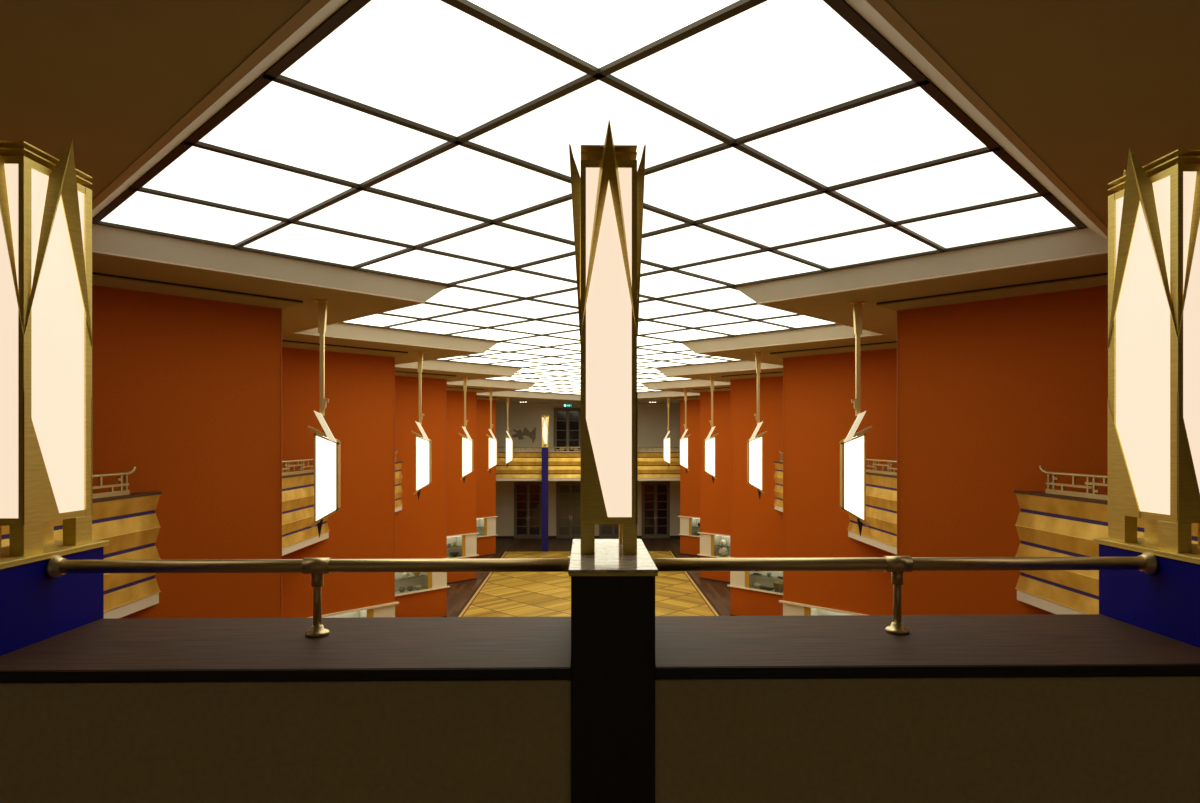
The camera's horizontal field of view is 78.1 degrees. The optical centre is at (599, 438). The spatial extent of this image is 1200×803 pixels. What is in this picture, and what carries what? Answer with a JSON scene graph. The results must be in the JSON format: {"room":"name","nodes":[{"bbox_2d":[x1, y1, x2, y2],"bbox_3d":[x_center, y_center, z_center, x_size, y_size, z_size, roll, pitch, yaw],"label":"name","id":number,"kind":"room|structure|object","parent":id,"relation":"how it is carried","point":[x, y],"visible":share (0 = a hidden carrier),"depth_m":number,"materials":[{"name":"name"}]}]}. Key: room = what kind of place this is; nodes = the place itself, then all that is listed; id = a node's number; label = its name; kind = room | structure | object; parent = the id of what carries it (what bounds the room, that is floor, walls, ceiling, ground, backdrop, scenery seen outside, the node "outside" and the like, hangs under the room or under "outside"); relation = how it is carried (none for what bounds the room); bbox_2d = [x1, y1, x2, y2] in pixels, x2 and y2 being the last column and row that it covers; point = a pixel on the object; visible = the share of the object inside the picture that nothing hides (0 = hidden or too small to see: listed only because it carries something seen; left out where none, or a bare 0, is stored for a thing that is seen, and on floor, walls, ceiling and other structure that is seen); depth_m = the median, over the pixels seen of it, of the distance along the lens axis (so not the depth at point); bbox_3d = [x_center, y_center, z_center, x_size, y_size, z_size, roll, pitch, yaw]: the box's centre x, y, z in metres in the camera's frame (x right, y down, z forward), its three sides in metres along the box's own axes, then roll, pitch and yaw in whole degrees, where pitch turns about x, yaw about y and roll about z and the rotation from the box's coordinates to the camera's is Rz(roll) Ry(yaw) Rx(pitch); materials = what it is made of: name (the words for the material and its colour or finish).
{"room":"ballroom balcony","nodes":[
{"label":"ballroom balcony","id":0,"kind":"room"},
{"bbox_2d":[92,287,495,618],"bbox_3d":[-5.644,1.610,17.051,2.805,6.780,40.300,0,0,-1],"label":"wall","id":1,"kind":"structure","parent":0,"point":[186,393],"depth_m":9.31,"materials":[{"name":"orange paint"}]},
{"bbox_2d":[1,466,161,618],"bbox_3d":[-5.120,1.094,6.714,0.202,1.589,3.640,0,0,-1],"label":"balcony","id":2,"kind":"object","parent":1,"relation":"attached to","point":[129,521],"visible":0.4,"depth_m":7.91,"materials":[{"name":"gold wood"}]},
{"bbox_2d":[92,272,495,397],"bbox_3d":[-5.547,-1.768,19.390,3.084,0.023,30.994,0,0,-1],"label":"trim","id":3,"kind":"structure","parent":1,"relation":"attached to","point":[95,273],"depth_m":9.07,"materials":[{"name":"brown"}]},
{"bbox_2d":[92,285,495,400],"bbox_3d":[-5.675,-1.672,19.323,2.825,0.024,30.865,0,0,-1],"label":"trim","id":4,"kind":"structure","parent":1,"relation":"attached to","point":[92,285],"depth_m":9.05,"materials":[{"name":"orange"}]},
{"bbox_2d":[92,274,501,399],"bbox_3d":[-5.545,-1.716,19.392,3.088,0.082,30.996,0,0,-1],"label":"trim","id":5,"kind":"structure","parent":1,"relation":"attached to","point":[99,280],"depth_m":9.04,"materials":[{"name":"paint"}]},
{"bbox_2d":[282,459,328,555],"bbox_3d":[-5.221,1.094,12.323,0.202,1.589,3.640,0,0,-1],"label":"balcony","id":6,"kind":"object","parent":1,"relation":"attached to","point":[298,533],"visible":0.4,"depth_m":12.69,"materials":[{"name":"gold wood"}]},
{"bbox_2d":[307,602,398,617],"bbox_3d":[-5.169,3.745,14.330,0.405,0.820,2.637,0,0,44],"label":"display case","id":7,"kind":"object","parent":1,"relation":"attached to","point":[388,609],"visible":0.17,"depth_m":14.81,"materials":[{"name":"beige wood"}]},
{"bbox_2d":[281,310,476,617],"bbox_3d":[-4.304,1.645,20.746,0.012,6.610,22.452,0,0,-1],"label":"trim","id":8,"kind":"structure","parent":1,"relation":"attached to","point":[281,310],"depth_m":15.13,"materials":[{"name":"orange"}]},
{"bbox_2d":[395,450,402,511],"bbox_3d":[-5.322,1.094,17.932,0.202,1.589,3.640,0,0,-1],"label":"balcony","id":9,"kind":"object","parent":1,"relation":"attached to","point":[398,475],"visible":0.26,"depth_m":19.36,"materials":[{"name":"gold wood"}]},
{"bbox_2d":[395,558,449,596],"bbox_3d":[-5.270,3.745,19.939,0.405,0.820,2.637,0,0,44],"label":"display case","id":10,"kind":"object","parent":1,"relation":"attached to","point":[429,581],"visible":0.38,"depth_m":20.35,"materials":[{"name":"beige wood"}]},
{"bbox_2d":[403,572,409,577],"bbox_3d":[-5.240,3.638,20.010,0.180,0.225,0.180,0,0,-1],"label":"vase","id":11,"kind":"object","parent":10,"relation":"on","point":[405,574],"visible":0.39,"depth_m":19.95,"materials":[{"name":"beige ceramic"}]},
{"bbox_2d":[395,575,424,579],"bbox_3d":[-5.435,3.756,19.837,0.260,0.012,1.660,0,0,44],"label":"shelf","id":12,"kind":"object","parent":10,"relation":"attached to","point":[397,577],"depth_m":20.10,"materials":[{"name":"clear glass"}]},
{"bbox_2d":[447,532,478,558],"bbox_3d":[-5.371,3.745,25.548,0.405,0.820,2.637,0,0,44],"label":"display case","id":13,"kind":"object","parent":1,"relation":"attached to","point":[466,544],"visible":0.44,"depth_m":26.04,"materials":[{"name":"beige wood"}]},
{"bbox_2d":[450,552,458,556],"bbox_3d":[-5.098,4.048,25.871,0.325,0.143,0.325,0,0,-1],"label":"dish","id":14,"kind":"object","parent":13,"relation":"in","point":[453,554],"visible":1,"depth_m":25.78,"materials":[{"name":"black ceramic"}]},
{"bbox_2d":[442,554,495,616],"bbox_3d":[-5.699,4.975,20.546,2.822,0.050,33.310,0,0,-1],"label":"baseboard","id":15,"kind":"structure","parent":1,"relation":"attached to","point":[489,554],"depth_m":26.10,"materials":[{"name":"brown wood"}]},
{"bbox_2d":[477,516,497,537],"bbox_3d":[-5.472,3.745,31.157,0.405,0.820,2.637,0,0,44],"label":"display case","id":16,"kind":"object","parent":1,"relation":"attached to","point":[486,526],"visible":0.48,"depth_m":31.68,"materials":[{"name":"beige wood"}]},
{"bbox_2d":[496,404,679,535],"bbox_3d":[-0.607,1.610,37.395,14.010,6.780,0.200,0,0,-1],"label":"wall","id":17,"kind":"structure","parent":0,"point":[652,418],"depth_m":37.26,"materials":[{"name":"beige paint"}]},
{"bbox_2d":[512,427,535,442],"bbox_3d":[-3.815,-0.178,37.220,1.183,0.898,0.026,0,0,-1],"label":"relief","id":18,"kind":"object","parent":17,"relation":"attached to","point":[526,432],"visible":1,"depth_m":37.21,"materials":[{"name":"brown"}]},
{"bbox_2d":[514,482,541,538],"bbox_3d":[-3.604,3.575,37.191,1.420,2.850,0.141,0,0,-1],"label":"door","id":19,"kind":"structure","parent":17,"relation":"in","point":[527,495],"depth_m":37.20,"materials":[{"name":"brown paint"}]},
{"bbox_2d":[554,408,580,450],"bbox_3d":[-1.624,0.065,37.226,1.400,3.270,0.141,0,0,-1],"label":"door","id":20,"kind":"structure","parent":17,"relation":"in","point":[567,421],"depth_m":37.23,"materials":[{"name":"brown paint"}]},
{"bbox_2d":[556,482,580,538],"bbox_3d":[-1.484,3.575,37.229,1.420,2.850,0.141,0,0,-1],"label":"door","id":21,"kind":"structure","parent":17,"relation":"in","point":[562,488],"depth_m":37.23,"materials":[{"name":"brown paint"}]},
{"bbox_2d":[496,536,679,537],"bbox_3d":[-0.605,4.940,37.285,13.610,0.120,0.020,0,0,-1],"label":"baseboard","id":22,"kind":"structure","parent":17,"relation":"attached to","point":[496,536],"depth_m":37.24,"materials":[{"name":"brown"}]},
{"bbox_2d":[497,448,678,448],"bbox_3d":[-0.605,0.480,37.283,13.610,0.040,0.025,0,0,-1],"label":"trim","id":23,"kind":"structure","parent":17,"relation":"attached to","point":[497,448],"depth_m":37.23,"materials":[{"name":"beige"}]},
{"bbox_2d":[599,524,618,537],"bbox_3d":[0.665,3.575,37.267,1.420,2.850,0.141,0,0,-1],"label":"door","id":24,"kind":"structure","parent":17,"relation":"in","point":[605,530],"depth_m":37.26,"materials":[{"name":"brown paint"}]},
{"bbox_2d":[641,482,669,537],"bbox_3d":[2.805,3.575,37.306,1.420,2.850,0.141,0,0,-1],"label":"door","id":25,"kind":"structure","parent":17,"relation":"in","point":[655,496],"depth_m":37.31,"materials":[{"name":"brown paint"}]},
{"bbox_2d":[447,538,729,616],"bbox_3d":[-0.244,5.048,17.198,14.010,0.104,40.800,0,0,-1],"label":"floor","id":26,"kind":"structure","parent":0,"point":[504,594],"depth_m":24.57,"materials":[{"name":"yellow wood"}]},
{"bbox_2d":[542,447,547,550],"bbox_3d":[-2.460,2.672,33.111,0.300,4.655,0.300,0,0,-1],"label":"column","id":27,"kind":"structure","parent":26,"relation":"on","point":[544,449],"depth_m":32.97,"materials":[{"name":"blue paint"}]},
{"bbox_2d":[541,415,548,446],"bbox_3d":[-2.460,-0.378,33.111,0.339,1.446,0.339,0,0,-19],"label":"lamp","id":28,"kind":"object","parent":27,"relation":"on","point":[544,419],"visible":1,"depth_m":32.98,"materials":[{"name":"gold metal"}]},
{"bbox_2d":[455,551,721,616],"bbox_3d":[-0.284,4.998,19.473,7.520,0.004,26.950,0,0,-1],"label":"trim","id":29,"kind":"structure","parent":26,"relation":"on","point":[688,573],"depth_m":24.01,"materials":[{"name":"brown wood"}]},
{"bbox_2d":[0,0,1199,403],"bbox_3d":[-0.244,-1.780,17.198,14.210,0.001,40.800,0,0,-1],"label":"ceiling","id":30,"kind":"structure","parent":0,"point":[1082,83],"depth_m":3.73,"materials":[{"name":"paint"}]},
{"bbox_2d":[307,300,340,537],"bbox_3d":[-3.550,-0.255,9.528,0.413,3.050,0.120,0,0,-1],"label":"pendant lamp","id":31,"kind":"object","parent":30,"relation":"hanging from","point":[327,449],"visible":1,"depth_m":9.50,"materials":[{"name":"white glass"}]},
{"bbox_2d":[411,352,431,500],"bbox_3d":[-3.651,-0.255,15.137,0.413,3.050,0.120,0,0,-1],"label":"pendant lamp","id":32,"kind":"object","parent":30,"relation":"hanging from","point":[422,443],"visible":1,"depth_m":15.11,"materials":[{"name":"white glass"}]},
{"bbox_2d":[459,375,472,481],"bbox_3d":[-3.752,-0.255,20.746,0.413,3.050,0.120,0,0,-1],"label":"pendant lamp","id":33,"kind":"object","parent":30,"relation":"hanging from","point":[467,442],"visible":1,"depth_m":20.72,"materials":[{"name":"white glass"}]},
{"bbox_2d":[486,389,497,472],"bbox_3d":[-3.853,-0.255,26.355,0.413,3.050,0.120,0,0,-1],"label":"pendant lamp","id":34,"kind":"object","parent":30,"relation":"hanging from","point":[492,441],"visible":1,"depth_m":26.33,"materials":[{"name":"gold metal"}]},
{"bbox_2d":[504,398,512,466],"bbox_3d":[-3.954,-0.255,31.964,0.413,3.050,0.120,0,0,-1],"label":"pendant lamp","id":35,"kind":"object","parent":30,"relation":"hanging from","point":[509,441],"visible":1,"depth_m":31.94,"materials":[{"name":"gold metal"}]},
{"bbox_2d":[663,398,671,465],"bbox_3d":[2.933,-0.255,32.088,0.413,3.050,0.120,0,0,-1],"label":"pendant lamp","id":36,"kind":"object","parent":30,"relation":"hanging from","point":[666,442],"visible":0.99,"depth_m":32.06,"materials":[{"name":"gold metal"}]},
{"bbox_2d":[679,389,690,473],"bbox_3d":[3.034,-0.255,26.479,0.413,3.050,0.120,0,0,-1],"label":"pendant lamp","id":37,"kind":"object","parent":30,"relation":"hanging from","point":[683,442],"visible":1,"depth_m":26.45,"materials":[{"name":"gold metal"}]},
{"bbox_2d":[704,376,718,482],"bbox_3d":[3.135,-0.255,20.870,0.413,3.050,0.120,0,0,-1],"label":"pendant lamp","id":38,"kind":"object","parent":30,"relation":"hanging from","point":[710,441],"visible":1,"depth_m":20.84,"materials":[{"name":"white glass"}]},
{"bbox_2d":[747,352,766,499],"bbox_3d":[3.236,-0.255,15.261,0.413,3.050,0.120,0,0,-1],"label":"pendant lamp","id":39,"kind":"object","parent":30,"relation":"hanging from","point":[755,443],"visible":1,"depth_m":15.24,"materials":[{"name":"gold metal"}]},
{"bbox_2d":[839,302,871,536],"bbox_3d":[3.337,-0.255,9.652,0.413,3.050,0.120,0,0,-1],"label":"pendant lamp","id":40,"kind":"object","parent":30,"relation":"hanging from","point":[853,447],"visible":1,"depth_m":9.63,"materials":[{"name":"white glass"}]},
{"bbox_2d":[680,287,1107,615],"bbox_3d":[5.159,1.610,17.246,2.805,6.780,40.300,0,0,-1],"label":"wall","id":41,"kind":"structure","parent":0,"point":[991,393],"depth_m":9.43,"materials":[{"name":"orange paint"}]},
{"bbox_2d":[92,0,1107,399],"bbox_3d":[-0.260,-1.903,18.103,9.948,0.223,32.388,0,0,-1],"label":"trim","id":42,"kind":"structure","parent":41,"relation":"attached to","point":[1091,239],"depth_m":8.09,"materials":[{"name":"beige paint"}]},
{"bbox_2d":[92,0,1087,394],"bbox_3d":[-0.260,-2.027,18.128,9.442,0.055,31.832,0,0,-1],"label":"ceiling","id":43,"kind":"structure","parent":42,"relation":"attached to","point":[428,141],"depth_m":5.38,"materials":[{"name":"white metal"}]},
{"bbox_2d":[678,516,699,536],"bbox_3d":[4.479,3.745,31.337,2.637,0.820,0.405,0,0,44],"label":"display case","id":44,"kind":"object","parent":41,"relation":"attached to","point":[688,525],"visible":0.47,"depth_m":31.83,"materials":[{"name":"beige wood"}]},
{"bbox_2d":[680,553,736,615],"bbox_3d":[5.088,4.975,20.740,2.822,0.050,33.310,0,0,-1],"label":"baseboard","id":45,"kind":"structure","parent":41,"relation":"attached to","point":[680,553],"depth_m":26.20,"materials":[{"name":"brown wood"}]},
{"bbox_2d":[697,532,729,557],"bbox_3d":[4.580,3.745,25.727,2.637,0.820,0.405,0,0,44],"label":"display case","id":46,"kind":"object","parent":41,"relation":"attached to","point":[710,544],"visible":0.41,"depth_m":26.18,"materials":[{"name":"beige wood"}]},
{"bbox_2d":[718,547,727,555],"bbox_3d":[4.325,3.962,26.012,0.334,0.316,0.334,0,0,-1],"label":"vase","id":47,"kind":"object","parent":46,"relation":"in","point":[722,551],"visible":1,"depth_m":25.90,"materials":[{"name":"white ceramic"}]},
{"bbox_2d":[727,557,782,594],"bbox_3d":[4.681,3.745,20.118,2.637,0.820,0.405,0,0,44],"label":"display case","id":48,"kind":"object","parent":41,"relation":"attached to","point":[738,579],"visible":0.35,"depth_m":20.52,"materials":[{"name":"beige wood"}]},
{"bbox_2d":[759,586,773,590],"bbox_3d":[4.562,4.090,20.271,0.380,0.060,0.140,0,0,44],"label":"tray","id":49,"kind":"object","parent":48,"relation":"in","point":[760,587],"visible":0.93,"depth_m":20.23,"materials":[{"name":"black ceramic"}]},
{"bbox_2d":[773,581,782,592],"bbox_3d":[4.857,3.995,19.987,0.280,0.250,0.260,0,0,44],"label":"woven basket","id":50,"kind":"object","parent":48,"relation":"in","point":[778,585],"visible":0.79,"depth_m":19.90,"materials":[{"name":"wicker"}]},
{"bbox_2d":[773,450,782,511],"bbox_3d":[4.805,1.094,18.114,0.202,1.589,3.640,0,0,-1],"label":"balcony","id":51,"kind":"object","parent":41,"relation":"attached to","point":[778,476],"visible":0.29,"depth_m":19.47,"materials":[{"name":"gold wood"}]},
{"bbox_2d":[730,312,897,613],"bbox_3d":[3.687,1.645,20.890,0.012,6.610,22.452,0,0,-1],"label":"trim","id":52,"kind":"structure","parent":41,"relation":"attached to","point":[897,312],"depth_m":15.28,"materials":[{"name":"orange"}]},
{"bbox_2d":[779,600,865,615],"bbox_3d":[4.782,3.745,14.509,2.637,0.820,0.405,0,0,44],"label":"display case","id":53,"kind":"object","parent":41,"relation":"attached to","point":[789,608],"visible":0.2,"depth_m":14.98,"materials":[{"name":"beige wood"}]},
{"bbox_2d":[848,459,896,554],"bbox_3d":[4.906,1.094,12.505,0.202,1.589,3.640,0,0,-1],"label":"balcony","id":54,"kind":"object","parent":41,"relation":"attached to","point":[881,486],"visible":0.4,"depth_m":12.78,"materials":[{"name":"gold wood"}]},
{"bbox_2d":[674,275,1107,400],"bbox_3d":[4.975,-1.716,19.581,3.088,0.082,30.996,0,0,-1],"label":"trim","id":55,"kind":"structure","parent":41,"relation":"attached to","point":[1102,280],"depth_m":9.10,"materials":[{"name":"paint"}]},
{"bbox_2d":[687,273,1107,397],"bbox_3d":[4.978,-1.768,19.580,3.084,0.023,30.994,0,0,-1],"label":"trim","id":56,"kind":"structure","parent":41,"relation":"attached to","point":[1093,275],"depth_m":9.12,"materials":[{"name":"brown"}]},
{"bbox_2d":[1014,466,1197,613],"bbox_3d":[5.007,1.094,6.896,0.202,1.589,3.640,0,0,-1],"label":"balcony","id":57,"kind":"object","parent":41,"relation":"attached to","point":[1053,522],"visible":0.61,"depth_m":7.87,"materials":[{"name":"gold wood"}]},
{"bbox_3d":[-0.571,1.780,35.405,13.610,0.160,3.780,0,0,-1],"label":"floor","id":58,"kind":"structure","parent":0,"visible":0},
{"bbox_2d":[496,447,679,480],"bbox_3d":[-0.538,1.123,33.535,10.800,1.531,0.202,0,0,-1],"label":"balcony","id":59,"kind":"object","parent":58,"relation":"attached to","point":[525,465],"visible":0.37,"depth_m":33.45,"materials":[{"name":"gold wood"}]},
{"bbox_3d":[0.072,1.780,-0.319,13.610,0.160,5.360,0,0,-1],"label":"floor","id":60,"kind":"structure","parent":0,"visible":0},
{"bbox_2d":[0,540,108,655],"bbox_3d":[-1.672,1.012,2.078,0.222,1.377,0.564,0,0,-1],"label":"pedestal","id":61,"kind":"object","parent":60,"relation":"on","point":[35,607],"visible":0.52,"depth_m":2.09,"materials":[{"name":"blue paint"}]},
{"bbox_2d":[0,140,92,555],"bbox_3d":[-1.671,-0.280,2.180,0.230,1.205,0.354,0,0,-1],"label":"lamp","id":62,"kind":"object","parent":61,"relation":"on","point":[46,344],"visible":1,"depth_m":2.12,"materials":[{"name":"white glass"}]},
{"bbox_2d":[0,617,570,802],"bbox_3d":[-0.822,1.133,2.079,1.489,1.135,0.530,0,0,-1],"label":"parapet","id":63,"kind":"object","parent":60,"relation":"on","point":[370,709],"visible":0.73,"depth_m":1.84,"materials":[{"name":"brown wood"}]},
{"bbox_2d":[45,555,569,637],"bbox_3d":[-0.823,0.449,2.135,1.489,0.232,0.068,0,0,-1],"label":"handrail","id":64,"kind":"object","parent":63,"relation":"on","point":[56,566],"visible":0.92,"depth_m":2.12,"materials":[{"name":"gold metal"}]},
{"bbox_2d":[568,539,657,802],"bbox_3d":[0.028,1.012,2.109,0.222,1.377,0.564,0,0,-1],"label":"pedestal","id":65,"kind":"object","parent":60,"relation":"on","point":[613,591],"visible":1,"depth_m":1.84,"materials":[{"name":"black wood"}]},
{"bbox_2d":[569,120,645,554],"bbox_3d":[0.022,-0.280,2.211,0.230,1.205,0.354,0,0,-1],"label":"lamp","id":66,"kind":"object","parent":65,"relation":"on","point":[608,196],"visible":1,"depth_m":2.08,"materials":[{"name":"gold metal"}]},
{"bbox_2d":[655,614,1199,802],"bbox_3d":[0.878,1.133,2.109,1.489,1.135,0.530,0,0,-1],"label":"parapet","id":67,"kind":"object","parent":60,"relation":"on","point":[1050,708],"visible":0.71,"depth_m":1.87,"materials":[{"name":"brown wood"}]},
{"bbox_2d":[652,552,1158,634],"bbox_3d":[0.877,0.449,2.166,1.489,0.232,0.068,0,0,-1],"label":"handrail","id":68,"kind":"object","parent":67,"relation":"on","point":[1148,563],"visible":0.88,"depth_m":2.15,"materials":[{"name":"gold metal"}]},
{"bbox_2d":[1093,538,1199,647],"bbox_3d":[1.728,1.012,2.139,0.222,1.377,0.564,0,0,-1],"label":"pedestal","id":69,"kind":"object","parent":60,"relation":"on","point":[1166,602],"visible":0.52,"depth_m":2.16,"materials":[{"name":"blue paint"}]},
{"bbox_2d":[1107,148,1199,552],"bbox_3d":[1.716,-0.280,2.241,0.230,1.205,0.354,0,0,-1],"label":"lamp","id":70,"kind":"object","parent":69,"relation":"on","point":[1153,348],"visible":1,"depth_m":2.19,"materials":[{"name":"white glass"}]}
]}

